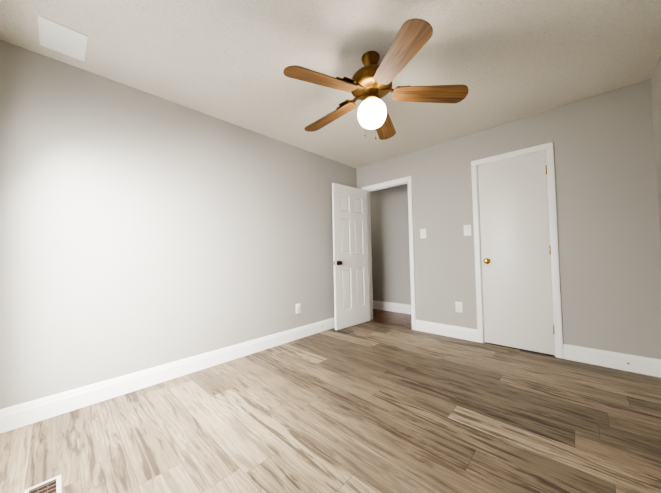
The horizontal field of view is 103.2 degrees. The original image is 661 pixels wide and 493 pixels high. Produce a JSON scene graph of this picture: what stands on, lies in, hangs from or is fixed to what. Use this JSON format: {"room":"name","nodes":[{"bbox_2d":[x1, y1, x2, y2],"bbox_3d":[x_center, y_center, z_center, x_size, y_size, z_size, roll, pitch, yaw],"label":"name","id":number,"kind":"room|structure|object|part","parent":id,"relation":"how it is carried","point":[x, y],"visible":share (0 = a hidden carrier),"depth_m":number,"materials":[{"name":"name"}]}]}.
{"room":"empty bedroom","nodes":[
{"label":"empty bedroom","id":0,"kind":"room"},
{"bbox_2d":[0,40,356,408],"bbox_3d":[-0.812,-0.067,3.006,0.120,2.440,3.767,-3,-3,44],"label":"wall","id":1,"kind":"structure","parent":0,"point":[140,230],"depth_m":2.12,"materials":[{"name":"grey paint"}]},
{"bbox_2d":[0,317,334,433],"bbox_3d":[-0.775,1.079,2.874,0.030,0.140,3.647,-3,-3,44],"label":"baseboard","id":2,"kind":"structure","parent":1,"relation":"attached to","point":[25,414],"depth_m":2.07,"materials":[{"name":"white wood"}]},
{"bbox_2d":[296,303,300,313],"bbox_3d":[-0.407,0.783,3.294,0.006,0.128,0.080,-3,-3,44],"label":"electrical outlet","id":3,"kind":"object","parent":1,"relation":"attached to","point":[299,308],"visible":1,"depth_m":3.30,"materials":[{"name":"white plastic"}]},
{"bbox_2d":[0,309,660,492],"bbox_3d":[0.220,1.166,2.492,4.390,0.100,4.707,-3,-3,44],"label":"floor","id":4,"kind":"structure","parent":0,"point":[370,407],"depth_m":1.58,"materials":[{"name":"brown wood"}]},
{"bbox_2d":[23,475,61,492],"bbox_3d":[-1.240,1.100,1.125,0.295,0.006,0.118,-3,-3,44],"label":"floor vent","id":5,"kind":"object","parent":4,"relation":"in","point":[52,485],"visible":1,"depth_m":1.20,"materials":[{"name":"white metal"}]},
{"bbox_2d":[0,0,660,168],"bbox_3d":[0.275,-1.396,1.905,3.310,0.100,3.887,-3,-3,44],"label":"ceiling","id":6,"kind":"structure","parent":0,"point":[503,61],"depth_m":1.83,"materials":[{"name":"white paint"}]},
{"bbox_2d":[38,15,87,60],"bbox_3d":[-1.695,-1.307,1.662,0.295,0.010,0.210,-3,-3,44],"label":"ceiling panel","id":7,"kind":"object","parent":6,"relation":"attached to","point":[60,38],"visible":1,"depth_m":1.65,"materials":[{"name":"white"}]},
{"bbox_2d":[283,18,468,139],"bbox_3d":[0.253,-1.037,1.885,1.212,0.617,1.250,-3,-3,44],"label":"fan","id":8,"kind":"object","parent":6,"relation":"hanging from","point":[369,84],"visible":1,"depth_m":1.77,"materials":[{"name":"brown wood"}]},
{"bbox_3d":[0.294,-0.934,1.856,0.202,0.183,0.202,-3,-3,44],"label":"light globe","id":9,"kind":"part","parent":8,"relation":"part of","materials":[{"name":"white glass"}]},
{"bbox_2d":[370,184,410,304],"bbox_3d":[1.775,-0.082,4.193,4.390,2.440,0.120,-3,-3,44],"label":"wall","id":10,"kind":"structure","parent":0,"point":[390,246],"depth_m":4.76,"materials":[{"name":"grey paint"}]},
{"bbox_2d":[373,300,410,313],"bbox_3d":[1.708,1.060,4.148,4.270,0.158,0.018,-3,-3,44],"label":"baseboard","id":11,"kind":"structure","parent":10,"relation":"attached to","point":[394,307],"depth_m":4.70,"materials":[{"name":"white wood"}]},
{"bbox_2d":[356,79,660,359],"bbox_3d":[1.601,-0.110,3.228,3.070,2.440,0.120,-3,-3,44],"label":"wall","id":12,"kind":"structure","parent":0,"point":[609,244],"depth_m":2.44,"materials":[{"name":"grey paint"}]},
{"bbox_2d":[332,183,369,329],"bbox_3d":[0.308,0.133,3.876,0.150,2.030,0.732,-3,-3,44],"label":"entry door","id":13,"kind":"structure","parent":12,"relation":"in","point":[351,260],"depth_m":3.82,"materials":[{"name":"white paint"}]},
{"bbox_2d":[361,176,415,329],"bbox_3d":[0.876,0.094,3.918,0.849,2.107,0.160,-3,-3,44],"label":"door frame","id":14,"kind":"structure","parent":12,"relation":"attached to","point":[408,179],"depth_m":3.61,"materials":[{"name":"white wood"}]},
{"bbox_3d":[0.925,0.095,3.969,0.849,2.107,0.018,-3,-3,44],"label":"hall door trim","id":15,"kind":"part","parent":14,"relation":"part of","materials":[{"name":"white wood"}]},
{"bbox_2d":[420,229,425,238],"bbox_3d":[1.235,-0.172,3.490,0.080,0.128,0.006,-3,-3,44],"label":"light switch","id":16,"kind":"object","parent":12,"relation":"attached to","point":[423,231],"visible":1,"depth_m":3.49,"materials":[{"name":"white plastic"}]},
{"bbox_2d":[416,320,477,341],"bbox_3d":[1.429,1.047,3.284,0.754,0.140,0.015,-3,-3,44],"label":"baseboard","id":17,"kind":"structure","parent":12,"relation":"attached to","point":[464,333],"depth_m":3.24,"materials":[{"name":"white wood"}]},
{"bbox_2d":[455,301,462,312],"bbox_3d":[1.556,0.734,3.173,0.080,0.128,0.006,-3,-3,44],"label":"electrical outlet","id":18,"kind":"object","parent":12,"relation":"attached to","point":[460,307],"visible":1,"depth_m":3.17,"materials":[{"name":"white plastic"}]},
{"bbox_2d":[464,225,470,235],"bbox_3d":[1.628,-0.192,3.115,0.080,0.128,0.006,-3,-3,44],"label":"light switch","id":19,"kind":"object","parent":12,"relation":"attached to","point":[466,232],"visible":1,"depth_m":3.11,"materials":[{"name":"white plastic"}]},
{"bbox_2d":[478,151,554,354],"bbox_3d":[1.950,0.062,2.795,0.617,2.030,0.097,-3,-3,44],"label":"closet door","id":20,"kind":"structure","parent":12,"relation":"in","point":[516,263],"depth_m":2.78,"materials":[{"name":"white paint"}]},
{"bbox_3d":[1.759,0.164,2.952,0.066,0.066,0.062,-3,-3,44],"label":"knob","id":21,"kind":"part","parent":20,"relation":"part of","materials":[{"name":"gold metal"}]},
{"bbox_3d":[2.173,0.024,2.592,0.011,1.669,0.011,-3,-3,44],"label":"hinge knob","id":22,"kind":"part","parent":20,"relation":"part of","materials":[{"name":"white wood"}]},
{"bbox_2d":[471,142,563,358],"bbox_3d":[1.995,0.058,2.849,0.654,2.065,0.121,-3,-3,44],"label":"door frame","id":23,"kind":"structure","parent":12,"relation":"attached to","point":[480,237],"depth_m":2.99,"materials":[{"name":"white wood"}]},
{"bbox_2d":[563,344,660,376],"bbox_3d":[2.448,0.994,2.314,0.586,0.140,0.015,-3,-3,44],"label":"baseboard","id":24,"kind":"structure","parent":12,"relation":"attached to","point":[639,364],"depth_m":2.28,"materials":[{"name":"white wood"}]},
{"bbox_2d":[650,54,660,243],"bbox_3d":[1.497,-0.185,0.808,0.120,2.440,3.767,-3,-3,44],"label":"wall","id":25,"kind":"structure","parent":0,"point":[655,79],"depth_m":2.06,"materials":[{"name":"grey paint"}]}
]}

